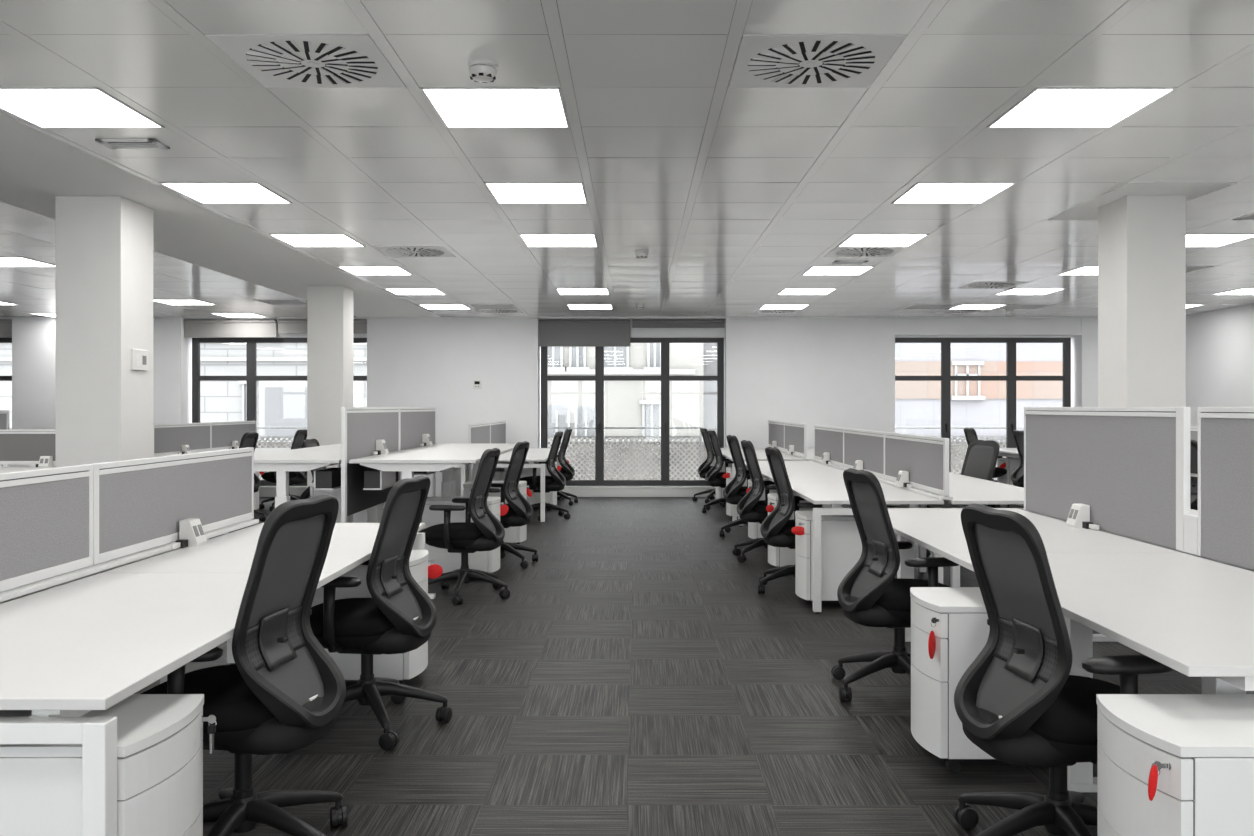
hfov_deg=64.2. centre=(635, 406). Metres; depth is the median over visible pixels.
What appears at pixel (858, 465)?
power socket
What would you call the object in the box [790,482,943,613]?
desk
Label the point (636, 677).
floor
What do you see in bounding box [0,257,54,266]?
recessed light
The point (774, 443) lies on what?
power socket
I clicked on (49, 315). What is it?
diffuser
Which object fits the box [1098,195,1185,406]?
column
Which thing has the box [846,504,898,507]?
cable tray
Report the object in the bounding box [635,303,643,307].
smoke detector
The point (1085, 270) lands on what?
recessed light
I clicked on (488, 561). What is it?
drawer pedestal
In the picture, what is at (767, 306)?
recessed light
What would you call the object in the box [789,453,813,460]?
desk
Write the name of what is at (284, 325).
roller blind
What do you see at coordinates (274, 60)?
ceiling vent
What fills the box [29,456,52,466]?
power socket
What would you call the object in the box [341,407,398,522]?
screen
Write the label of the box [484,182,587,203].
recessed light
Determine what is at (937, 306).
ceiling vent
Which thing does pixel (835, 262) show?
ceiling vent
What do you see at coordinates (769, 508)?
tag
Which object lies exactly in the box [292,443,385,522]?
desk
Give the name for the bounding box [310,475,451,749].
office chair
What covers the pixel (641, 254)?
smoke detector
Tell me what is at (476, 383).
thermostat
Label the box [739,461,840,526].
desk
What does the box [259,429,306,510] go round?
office chair
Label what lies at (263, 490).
trim
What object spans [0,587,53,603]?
desk
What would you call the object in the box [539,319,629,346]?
roller blind
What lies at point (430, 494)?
baseboard
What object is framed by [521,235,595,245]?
diffuser
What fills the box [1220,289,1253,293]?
diffuser
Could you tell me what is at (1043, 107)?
recessed light
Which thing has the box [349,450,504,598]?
desk
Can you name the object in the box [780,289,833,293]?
diffuser
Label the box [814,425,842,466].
screen
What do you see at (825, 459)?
power socket
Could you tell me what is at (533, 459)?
desk
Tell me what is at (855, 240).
recessed light
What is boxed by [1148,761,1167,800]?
tag
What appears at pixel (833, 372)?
wall
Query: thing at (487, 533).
office chair
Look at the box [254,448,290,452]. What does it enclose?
desk
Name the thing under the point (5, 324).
roller blind
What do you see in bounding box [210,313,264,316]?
recessed light
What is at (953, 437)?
balcony railing
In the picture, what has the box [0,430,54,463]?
screen
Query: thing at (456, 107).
recessed light
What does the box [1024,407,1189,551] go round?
screen
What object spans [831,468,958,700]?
office chair
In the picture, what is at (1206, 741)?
drawer pedestal
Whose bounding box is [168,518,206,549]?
power socket
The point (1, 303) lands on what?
recessed light
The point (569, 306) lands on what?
recessed light
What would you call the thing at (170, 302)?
recessed light
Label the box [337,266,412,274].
recessed light
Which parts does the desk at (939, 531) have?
leg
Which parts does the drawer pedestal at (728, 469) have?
drawer, drawer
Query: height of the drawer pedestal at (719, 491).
0.619 m
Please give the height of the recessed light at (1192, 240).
0.034 m
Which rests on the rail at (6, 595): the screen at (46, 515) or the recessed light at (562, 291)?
the screen at (46, 515)
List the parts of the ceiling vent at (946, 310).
blade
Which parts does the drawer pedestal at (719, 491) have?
drawer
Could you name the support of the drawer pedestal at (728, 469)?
on the floor
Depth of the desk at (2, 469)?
9.92 m
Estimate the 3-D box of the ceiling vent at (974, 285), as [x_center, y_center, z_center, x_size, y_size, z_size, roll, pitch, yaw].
[3.935,-1.355,11.069,0.594,0.029,0.592,0,0,0]
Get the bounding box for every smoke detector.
[468,59,497,82]
[635,250,648,258]
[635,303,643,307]
[1006,310,1014,314]
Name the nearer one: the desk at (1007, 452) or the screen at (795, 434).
the screen at (795, 434)
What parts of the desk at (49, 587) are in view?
rail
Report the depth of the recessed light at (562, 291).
11.65 m
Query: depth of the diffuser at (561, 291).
11.65 m
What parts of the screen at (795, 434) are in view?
fabric panel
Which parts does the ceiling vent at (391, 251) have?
blade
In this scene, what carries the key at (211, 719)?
attached to the drawer pedestal at (160, 736)
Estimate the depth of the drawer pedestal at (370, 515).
9.45 m
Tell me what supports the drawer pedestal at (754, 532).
on the floor
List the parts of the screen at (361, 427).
fabric panel, fabric panel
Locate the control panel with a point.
(139, 358)
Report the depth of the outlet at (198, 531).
4.42 m
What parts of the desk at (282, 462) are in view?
leg, support arm, leg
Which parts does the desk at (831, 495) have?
leg, rail, rail, leg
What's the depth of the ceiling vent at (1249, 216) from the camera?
7.11 m
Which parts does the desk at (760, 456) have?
leg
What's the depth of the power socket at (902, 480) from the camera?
7.24 m
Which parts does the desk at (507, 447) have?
leg, leg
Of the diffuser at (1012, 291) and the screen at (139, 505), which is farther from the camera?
the diffuser at (1012, 291)
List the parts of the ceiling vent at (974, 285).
blade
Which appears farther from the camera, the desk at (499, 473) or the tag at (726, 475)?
the desk at (499, 473)
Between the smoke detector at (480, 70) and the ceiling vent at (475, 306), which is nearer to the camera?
the smoke detector at (480, 70)
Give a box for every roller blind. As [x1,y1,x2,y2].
[0,319,11,336]
[184,319,276,336]
[278,319,366,332]
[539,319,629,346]
[632,319,724,327]
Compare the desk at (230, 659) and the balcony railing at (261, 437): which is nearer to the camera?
the desk at (230, 659)
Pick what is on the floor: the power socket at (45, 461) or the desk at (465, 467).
the desk at (465, 467)
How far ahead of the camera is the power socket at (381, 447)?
7.67 m
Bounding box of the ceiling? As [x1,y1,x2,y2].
[0,0,1253,316]
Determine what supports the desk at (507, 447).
on the floor
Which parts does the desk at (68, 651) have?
rail, leg, leg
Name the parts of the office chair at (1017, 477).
frame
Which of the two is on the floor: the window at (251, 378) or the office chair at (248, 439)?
the office chair at (248, 439)
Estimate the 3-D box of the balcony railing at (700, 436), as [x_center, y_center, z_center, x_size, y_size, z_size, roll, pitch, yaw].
[-0.425,0.860,16.000,2.984,1.080,0.040,0,0,0]
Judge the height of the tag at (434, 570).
0.100 m
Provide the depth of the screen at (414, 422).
9.25 m
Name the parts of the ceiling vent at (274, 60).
blade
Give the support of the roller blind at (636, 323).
attached to the wall at (833, 372)
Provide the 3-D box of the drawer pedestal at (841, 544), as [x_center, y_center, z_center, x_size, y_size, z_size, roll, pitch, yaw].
[1.389,1.040,6.855,0.583,0.619,0.394,0,0,0]
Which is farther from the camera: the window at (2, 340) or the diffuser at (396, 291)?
the window at (2, 340)
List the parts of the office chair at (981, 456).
frame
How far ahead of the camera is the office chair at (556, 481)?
12.01 m
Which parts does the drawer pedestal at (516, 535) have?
drawer, drawer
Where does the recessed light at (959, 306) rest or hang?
in the ceiling
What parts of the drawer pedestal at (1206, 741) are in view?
drawer, drawer, drawer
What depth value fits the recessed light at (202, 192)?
6.28 m
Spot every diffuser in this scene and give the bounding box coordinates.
[38,314,54,316]
[217,314,262,316]
[387,289,442,293]
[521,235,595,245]
[557,289,607,293]
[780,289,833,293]
[1000,289,1060,293]
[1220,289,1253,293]
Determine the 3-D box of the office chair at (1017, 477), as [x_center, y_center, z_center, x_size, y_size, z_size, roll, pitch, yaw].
[5.099,0.824,12.711,0.680,1.051,0.712,0,0,0]
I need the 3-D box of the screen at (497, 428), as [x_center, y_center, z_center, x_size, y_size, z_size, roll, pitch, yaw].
[-1.950,0.393,14.100,0.030,0.385,1.596,0,0,0]
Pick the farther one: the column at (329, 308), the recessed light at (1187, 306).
the recessed light at (1187, 306)
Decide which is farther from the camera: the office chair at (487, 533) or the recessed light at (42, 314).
the recessed light at (42, 314)
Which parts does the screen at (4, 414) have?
fabric panel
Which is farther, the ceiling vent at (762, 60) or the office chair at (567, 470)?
the office chair at (567, 470)
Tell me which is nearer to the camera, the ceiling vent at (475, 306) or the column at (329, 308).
the column at (329, 308)
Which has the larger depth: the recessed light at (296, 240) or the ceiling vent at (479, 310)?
the ceiling vent at (479, 310)
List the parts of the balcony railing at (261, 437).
cross rail, handrail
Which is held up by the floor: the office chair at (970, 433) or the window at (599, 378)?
the office chair at (970, 433)
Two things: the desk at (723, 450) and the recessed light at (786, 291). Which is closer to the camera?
the recessed light at (786, 291)
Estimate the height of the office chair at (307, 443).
1.014 m
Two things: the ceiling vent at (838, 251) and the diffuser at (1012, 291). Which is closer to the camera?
the ceiling vent at (838, 251)
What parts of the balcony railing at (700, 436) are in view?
cross rail, handrail, railing post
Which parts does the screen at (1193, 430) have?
screen frame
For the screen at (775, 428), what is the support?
attached to the desk at (723, 450)
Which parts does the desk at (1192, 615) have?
leg, leg, rail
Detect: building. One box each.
[0,343,366,479]
[548,343,703,479]
[703,343,716,479]
[895,343,1062,478]
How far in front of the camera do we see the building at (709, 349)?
24.40 m
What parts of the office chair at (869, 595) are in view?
frame, seat, armrest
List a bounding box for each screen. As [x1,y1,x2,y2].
[0,410,9,466]
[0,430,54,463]
[0,464,92,591]
[92,447,253,564]
[153,422,210,456]
[211,421,255,450]
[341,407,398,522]
[399,407,435,496]
[468,422,489,442]
[490,420,505,442]
[768,420,783,450]
[784,422,806,456]
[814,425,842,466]
[843,428,883,478]
[884,432,948,495]
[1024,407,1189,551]
[1184,407,1253,569]
[1190,427,1197,441]
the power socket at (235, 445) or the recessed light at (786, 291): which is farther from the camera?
the power socket at (235, 445)
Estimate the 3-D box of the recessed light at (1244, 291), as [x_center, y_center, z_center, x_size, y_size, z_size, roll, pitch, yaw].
[7.185,-1.359,11.665,0.594,0.034,0.596,0,0,0]
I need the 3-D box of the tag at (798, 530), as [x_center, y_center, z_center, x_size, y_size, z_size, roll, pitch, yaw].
[1.091,0.815,6.692,0.104,0.086,0.008,0,0,0]
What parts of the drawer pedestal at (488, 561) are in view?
drawer, drawer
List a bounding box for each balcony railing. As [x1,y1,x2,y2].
[257,427,306,479]
[548,427,701,479]
[895,427,1023,479]
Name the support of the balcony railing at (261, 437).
on the trim
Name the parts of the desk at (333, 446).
leg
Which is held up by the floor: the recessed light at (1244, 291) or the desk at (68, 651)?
the desk at (68, 651)
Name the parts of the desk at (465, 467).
leg, leg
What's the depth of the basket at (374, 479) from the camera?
7.10 m
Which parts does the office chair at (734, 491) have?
frame, seat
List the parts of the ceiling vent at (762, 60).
blade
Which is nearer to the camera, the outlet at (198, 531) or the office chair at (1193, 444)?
the outlet at (198, 531)
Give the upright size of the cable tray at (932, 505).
0.110 m
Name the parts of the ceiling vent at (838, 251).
blade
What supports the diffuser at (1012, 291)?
attached to the recessed light at (1015, 291)
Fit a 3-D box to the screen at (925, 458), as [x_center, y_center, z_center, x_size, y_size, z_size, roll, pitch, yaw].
[2.035,0.395,7.340,0.030,0.380,1.596,0,0,0]
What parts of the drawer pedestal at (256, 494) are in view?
drawer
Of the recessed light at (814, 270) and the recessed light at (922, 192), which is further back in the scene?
the recessed light at (814, 270)
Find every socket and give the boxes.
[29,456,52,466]
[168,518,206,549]
[178,445,190,453]
[229,441,238,448]
[373,440,388,454]
[420,434,432,445]
[771,441,776,447]
[787,445,794,454]
[821,452,830,463]
[853,460,863,470]
[895,471,911,487]
[1066,504,1099,529]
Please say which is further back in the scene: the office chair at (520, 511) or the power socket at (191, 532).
the office chair at (520, 511)
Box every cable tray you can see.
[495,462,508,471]
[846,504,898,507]
[928,504,992,507]
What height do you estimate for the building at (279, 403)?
8.900 m
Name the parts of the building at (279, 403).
wall panel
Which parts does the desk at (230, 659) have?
rail, leg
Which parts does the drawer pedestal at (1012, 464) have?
drawer, drawer, drawer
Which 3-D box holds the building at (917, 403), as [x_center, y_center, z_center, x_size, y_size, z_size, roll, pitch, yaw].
[9.600,1.000,27.050,9.200,8.900,6.300,0,0,0]
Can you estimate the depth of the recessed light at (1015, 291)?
11.65 m
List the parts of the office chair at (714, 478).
frame, seat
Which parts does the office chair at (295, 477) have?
seat, frame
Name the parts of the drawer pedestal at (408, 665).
drawer, drawer, drawer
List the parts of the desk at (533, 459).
leg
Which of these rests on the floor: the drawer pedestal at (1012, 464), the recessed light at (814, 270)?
the drawer pedestal at (1012, 464)
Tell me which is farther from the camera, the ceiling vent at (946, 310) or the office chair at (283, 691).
the ceiling vent at (946, 310)
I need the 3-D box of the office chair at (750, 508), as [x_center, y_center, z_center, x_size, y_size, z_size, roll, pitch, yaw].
[1.209,0.824,8.901,0.682,1.051,0.717,0,0,-5]
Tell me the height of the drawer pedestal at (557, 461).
0.619 m
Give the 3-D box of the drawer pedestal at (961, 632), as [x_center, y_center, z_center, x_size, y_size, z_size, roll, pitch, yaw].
[1.369,1.040,3.855,0.583,0.619,0.394,0,0,0]
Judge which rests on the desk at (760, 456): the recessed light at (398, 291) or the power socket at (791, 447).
the power socket at (791, 447)
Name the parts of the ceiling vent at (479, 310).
blade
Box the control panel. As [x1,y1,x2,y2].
[131,349,147,370]
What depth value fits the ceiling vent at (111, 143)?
5.09 m
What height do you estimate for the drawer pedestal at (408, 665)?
0.619 m
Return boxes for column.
[55,196,152,467]
[307,286,352,487]
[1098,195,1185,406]
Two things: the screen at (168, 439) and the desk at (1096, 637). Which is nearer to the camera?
the desk at (1096, 637)
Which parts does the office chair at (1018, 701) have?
frame, lumbar knob, seat, armrest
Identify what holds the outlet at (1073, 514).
attached to the power socket at (1079, 515)
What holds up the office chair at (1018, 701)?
on the floor
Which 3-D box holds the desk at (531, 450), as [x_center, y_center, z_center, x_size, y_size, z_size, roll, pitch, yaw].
[-1.490,0.980,14.020,0.860,0.740,1.596,0,0,0]
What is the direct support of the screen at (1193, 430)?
attached to the desk
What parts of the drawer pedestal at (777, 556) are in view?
drawer, drawer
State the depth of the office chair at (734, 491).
10.44 m
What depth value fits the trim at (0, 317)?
14.97 m
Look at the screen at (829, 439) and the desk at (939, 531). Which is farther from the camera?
the screen at (829, 439)
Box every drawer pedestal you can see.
[0,694,203,835]
[254,471,258,509]
[310,483,377,522]
[311,550,427,684]
[422,497,500,578]
[463,481,526,543]
[520,462,556,510]
[556,456,565,499]
[715,460,731,506]
[726,467,766,518]
[748,479,776,538]
[768,493,842,566]
[795,511,861,607]
[910,587,994,772]
[997,458,1023,487]
[1096,694,1253,835]
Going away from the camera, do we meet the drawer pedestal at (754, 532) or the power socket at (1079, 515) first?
the power socket at (1079, 515)
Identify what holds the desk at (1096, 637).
on the floor
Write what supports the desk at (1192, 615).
on the floor
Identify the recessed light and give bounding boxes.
[0,87,164,127]
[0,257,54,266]
[0,302,17,304]
[29,313,54,316]
[153,300,215,304]
[159,182,291,203]
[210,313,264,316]
[269,234,365,246]
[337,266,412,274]
[384,288,445,294]
[420,87,569,127]
[420,304,469,308]
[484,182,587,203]
[519,230,597,246]
[556,288,608,294]
[567,305,612,308]
[759,304,808,308]
[777,288,836,294]
[802,266,873,274]
[837,234,928,246]
[892,182,1015,203]
[949,305,1004,308]
[987,87,1176,127]
[994,288,1064,294]
[1058,266,1097,274]
[1186,234,1253,246]
[1186,305,1201,307]
[1212,288,1253,294]
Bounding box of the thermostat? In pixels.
[473,380,480,388]
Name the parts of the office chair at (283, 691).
armrest, seat, lumbar knob, frame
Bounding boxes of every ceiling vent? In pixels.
[95,139,169,148]
[205,34,405,87]
[255,300,306,304]
[372,246,454,256]
[468,304,517,308]
[476,309,522,312]
[728,34,906,87]
[754,309,800,312]
[824,247,905,256]
[832,261,867,263]
[902,304,957,308]
[937,309,989,312]
[956,282,1027,288]
[997,305,1052,308]
[1186,266,1212,272]
[1233,213,1253,219]
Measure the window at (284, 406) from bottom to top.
3.020 m
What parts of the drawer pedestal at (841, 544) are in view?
drawer, drawer, drawer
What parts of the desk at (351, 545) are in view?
leg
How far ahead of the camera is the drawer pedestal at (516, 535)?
9.50 m
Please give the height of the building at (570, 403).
8.900 m
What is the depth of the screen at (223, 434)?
13.95 m
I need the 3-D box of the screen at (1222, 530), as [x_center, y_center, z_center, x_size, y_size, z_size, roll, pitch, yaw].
[2.310,0.304,3.281,0.030,0.608,1.818,0,0,0]
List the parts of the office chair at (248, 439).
frame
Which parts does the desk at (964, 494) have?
leg, leg, rail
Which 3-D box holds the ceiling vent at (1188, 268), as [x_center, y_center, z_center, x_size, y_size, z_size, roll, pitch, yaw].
[5.235,-1.358,9.877,0.594,0.026,0.592,0,0,0]
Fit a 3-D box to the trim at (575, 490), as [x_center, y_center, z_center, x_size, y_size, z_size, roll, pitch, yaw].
[-0.060,1.265,15.102,2.820,0.130,0.235,0,0,0]
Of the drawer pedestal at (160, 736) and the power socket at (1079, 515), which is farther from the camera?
the power socket at (1079, 515)
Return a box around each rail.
[0,519,258,601]
[812,459,952,499]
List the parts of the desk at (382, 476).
support arm, leg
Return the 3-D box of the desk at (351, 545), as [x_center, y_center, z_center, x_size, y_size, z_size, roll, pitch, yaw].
[-1.540,0.980,4.475,0.860,0.740,1.586,0,0,0]
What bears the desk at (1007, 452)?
on the floor
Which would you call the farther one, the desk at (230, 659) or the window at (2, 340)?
the window at (2, 340)
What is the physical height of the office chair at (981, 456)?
1.054 m
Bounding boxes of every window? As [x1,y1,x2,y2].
[0,338,11,380]
[192,338,366,485]
[265,387,306,435]
[541,338,723,485]
[895,338,1070,481]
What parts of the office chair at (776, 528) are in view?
frame, seat, armrest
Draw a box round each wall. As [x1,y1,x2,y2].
[0,318,1097,496]
[1186,304,1253,426]
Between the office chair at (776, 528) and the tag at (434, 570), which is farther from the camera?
the office chair at (776, 528)
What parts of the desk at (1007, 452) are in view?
rail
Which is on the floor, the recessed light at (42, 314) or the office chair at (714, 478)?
the office chair at (714, 478)
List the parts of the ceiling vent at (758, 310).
blade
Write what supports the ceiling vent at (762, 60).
in the ceiling
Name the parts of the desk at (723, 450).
leg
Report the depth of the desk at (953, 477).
8.41 m
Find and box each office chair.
[140,494,347,835]
[239,432,265,520]
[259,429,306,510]
[300,439,326,498]
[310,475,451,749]
[419,448,509,604]
[471,441,538,568]
[519,431,569,520]
[555,428,577,505]
[693,428,725,503]
[702,430,733,512]
[720,435,762,538]
[732,440,775,561]
[757,447,823,593]
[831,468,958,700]
[926,440,999,556]
[953,504,1172,835]
[964,428,1006,479]
[1006,430,1023,507]
[1190,440,1197,509]
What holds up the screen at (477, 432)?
attached to the desk at (533, 459)
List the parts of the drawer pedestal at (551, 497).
drawer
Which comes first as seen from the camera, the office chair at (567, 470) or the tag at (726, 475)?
the tag at (726, 475)
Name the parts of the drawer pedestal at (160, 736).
drawer, drawer, drawer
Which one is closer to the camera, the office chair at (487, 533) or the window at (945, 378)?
the office chair at (487, 533)
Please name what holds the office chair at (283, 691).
on the floor
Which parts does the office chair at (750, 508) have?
frame, seat, armrest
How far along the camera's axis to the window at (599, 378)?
15.22 m
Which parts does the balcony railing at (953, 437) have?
handrail, cross rail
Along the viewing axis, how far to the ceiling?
5.32 m
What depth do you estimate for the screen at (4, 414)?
12.59 m
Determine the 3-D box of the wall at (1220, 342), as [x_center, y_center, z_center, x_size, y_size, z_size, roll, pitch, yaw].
[8.100,0.000,6.700,0.100,2.700,16.600,0,0,0]
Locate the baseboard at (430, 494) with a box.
[427,492,460,496]
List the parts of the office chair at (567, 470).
frame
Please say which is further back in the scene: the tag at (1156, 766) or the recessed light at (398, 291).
the recessed light at (398, 291)
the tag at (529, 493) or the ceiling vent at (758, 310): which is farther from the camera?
the ceiling vent at (758, 310)
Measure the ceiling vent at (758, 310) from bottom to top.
0.029 m
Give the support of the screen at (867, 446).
on the rail at (930, 494)
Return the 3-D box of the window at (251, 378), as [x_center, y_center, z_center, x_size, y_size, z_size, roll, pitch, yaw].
[-5.365,0.070,15.238,2.790,2.260,0.105,0,0,0]
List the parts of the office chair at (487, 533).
armrest, seat, armrest, frame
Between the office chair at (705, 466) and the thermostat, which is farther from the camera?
the thermostat
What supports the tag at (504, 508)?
attached to the drawer pedestal at (488, 561)
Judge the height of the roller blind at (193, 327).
0.272 m
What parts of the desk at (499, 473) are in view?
leg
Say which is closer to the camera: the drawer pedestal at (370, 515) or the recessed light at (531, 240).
the recessed light at (531, 240)
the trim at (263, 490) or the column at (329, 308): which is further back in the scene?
the trim at (263, 490)
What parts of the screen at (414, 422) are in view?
fabric panel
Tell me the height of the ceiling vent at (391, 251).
0.029 m
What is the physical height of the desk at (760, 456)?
0.740 m
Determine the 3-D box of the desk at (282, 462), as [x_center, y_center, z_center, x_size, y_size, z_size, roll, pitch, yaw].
[-2.540,0.860,7.790,0.920,0.980,1.574,0,0,0]
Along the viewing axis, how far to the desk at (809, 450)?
13.84 m
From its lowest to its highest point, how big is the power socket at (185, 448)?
0.108 m
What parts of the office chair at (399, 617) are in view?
armrest, seat, frame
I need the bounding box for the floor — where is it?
[134,497,1253,835]
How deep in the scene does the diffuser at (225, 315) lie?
14.71 m
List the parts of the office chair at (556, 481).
armrest, seat, frame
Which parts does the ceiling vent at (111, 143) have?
blade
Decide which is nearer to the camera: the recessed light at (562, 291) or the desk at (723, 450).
the recessed light at (562, 291)
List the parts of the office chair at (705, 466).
frame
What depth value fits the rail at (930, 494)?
7.22 m
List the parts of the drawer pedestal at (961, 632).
drawer, drawer, drawer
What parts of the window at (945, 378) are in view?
pane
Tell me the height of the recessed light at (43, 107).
0.034 m
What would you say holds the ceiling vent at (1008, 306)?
in the ceiling
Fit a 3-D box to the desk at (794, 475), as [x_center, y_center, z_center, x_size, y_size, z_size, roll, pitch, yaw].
[1.585,0.980,8.920,0.850,0.740,1.596,0,0,0]
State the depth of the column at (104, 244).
6.37 m
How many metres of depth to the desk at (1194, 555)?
3.95 m
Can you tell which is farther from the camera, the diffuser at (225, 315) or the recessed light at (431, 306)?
the diffuser at (225, 315)
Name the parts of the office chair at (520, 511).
armrest, seat, frame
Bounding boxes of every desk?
[0,467,54,472]
[0,573,333,835]
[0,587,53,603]
[52,533,234,664]
[102,523,424,578]
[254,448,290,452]
[254,450,348,522]
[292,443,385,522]
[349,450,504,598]
[405,443,515,496]
[439,463,468,496]
[469,463,501,480]
[471,453,548,522]
[506,448,563,497]
[712,448,782,496]
[722,453,804,520]
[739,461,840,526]
[761,470,879,481]
[780,448,813,453]
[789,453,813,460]
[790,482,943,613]
[852,508,1181,641]
[895,482,1023,586]
[918,472,993,572]
[947,553,1253,791]
[998,448,1019,457]
[1023,509,1197,641]
[1194,555,1253,571]
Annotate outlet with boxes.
[193,524,203,536]
[1068,509,1077,518]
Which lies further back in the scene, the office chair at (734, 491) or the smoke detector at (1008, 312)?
the smoke detector at (1008, 312)
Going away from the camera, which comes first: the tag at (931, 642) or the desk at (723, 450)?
the tag at (931, 642)
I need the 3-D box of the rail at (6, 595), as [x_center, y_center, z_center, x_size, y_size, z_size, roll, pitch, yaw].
[-2.020,0.598,3.680,0.090,0.020,3.120,0,0,0]
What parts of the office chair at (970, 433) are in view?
frame, seat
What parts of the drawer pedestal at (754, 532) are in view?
drawer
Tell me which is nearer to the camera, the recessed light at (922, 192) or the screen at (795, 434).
the recessed light at (922, 192)
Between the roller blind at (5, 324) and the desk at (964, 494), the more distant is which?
the roller blind at (5, 324)
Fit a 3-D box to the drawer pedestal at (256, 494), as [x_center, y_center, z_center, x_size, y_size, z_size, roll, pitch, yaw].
[-5.053,1.040,12.545,0.583,0.619,0.394,0,0,0]
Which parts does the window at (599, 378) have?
pane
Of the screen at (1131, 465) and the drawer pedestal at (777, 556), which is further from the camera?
the drawer pedestal at (777, 556)
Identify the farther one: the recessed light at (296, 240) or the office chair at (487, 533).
the recessed light at (296, 240)
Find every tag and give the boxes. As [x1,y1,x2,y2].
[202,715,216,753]
[428,559,442,578]
[500,502,507,515]
[527,485,531,496]
[722,472,729,477]
[766,502,773,512]
[791,522,804,534]
[928,617,938,658]
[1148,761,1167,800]
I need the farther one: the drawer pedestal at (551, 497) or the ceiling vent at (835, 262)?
the drawer pedestal at (551, 497)
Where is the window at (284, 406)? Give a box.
[265,387,306,435]
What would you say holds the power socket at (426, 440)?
on the desk at (507, 447)
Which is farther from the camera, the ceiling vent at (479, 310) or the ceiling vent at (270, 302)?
the ceiling vent at (479, 310)
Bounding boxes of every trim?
[0,317,1097,317]
[259,486,306,495]
[566,486,711,495]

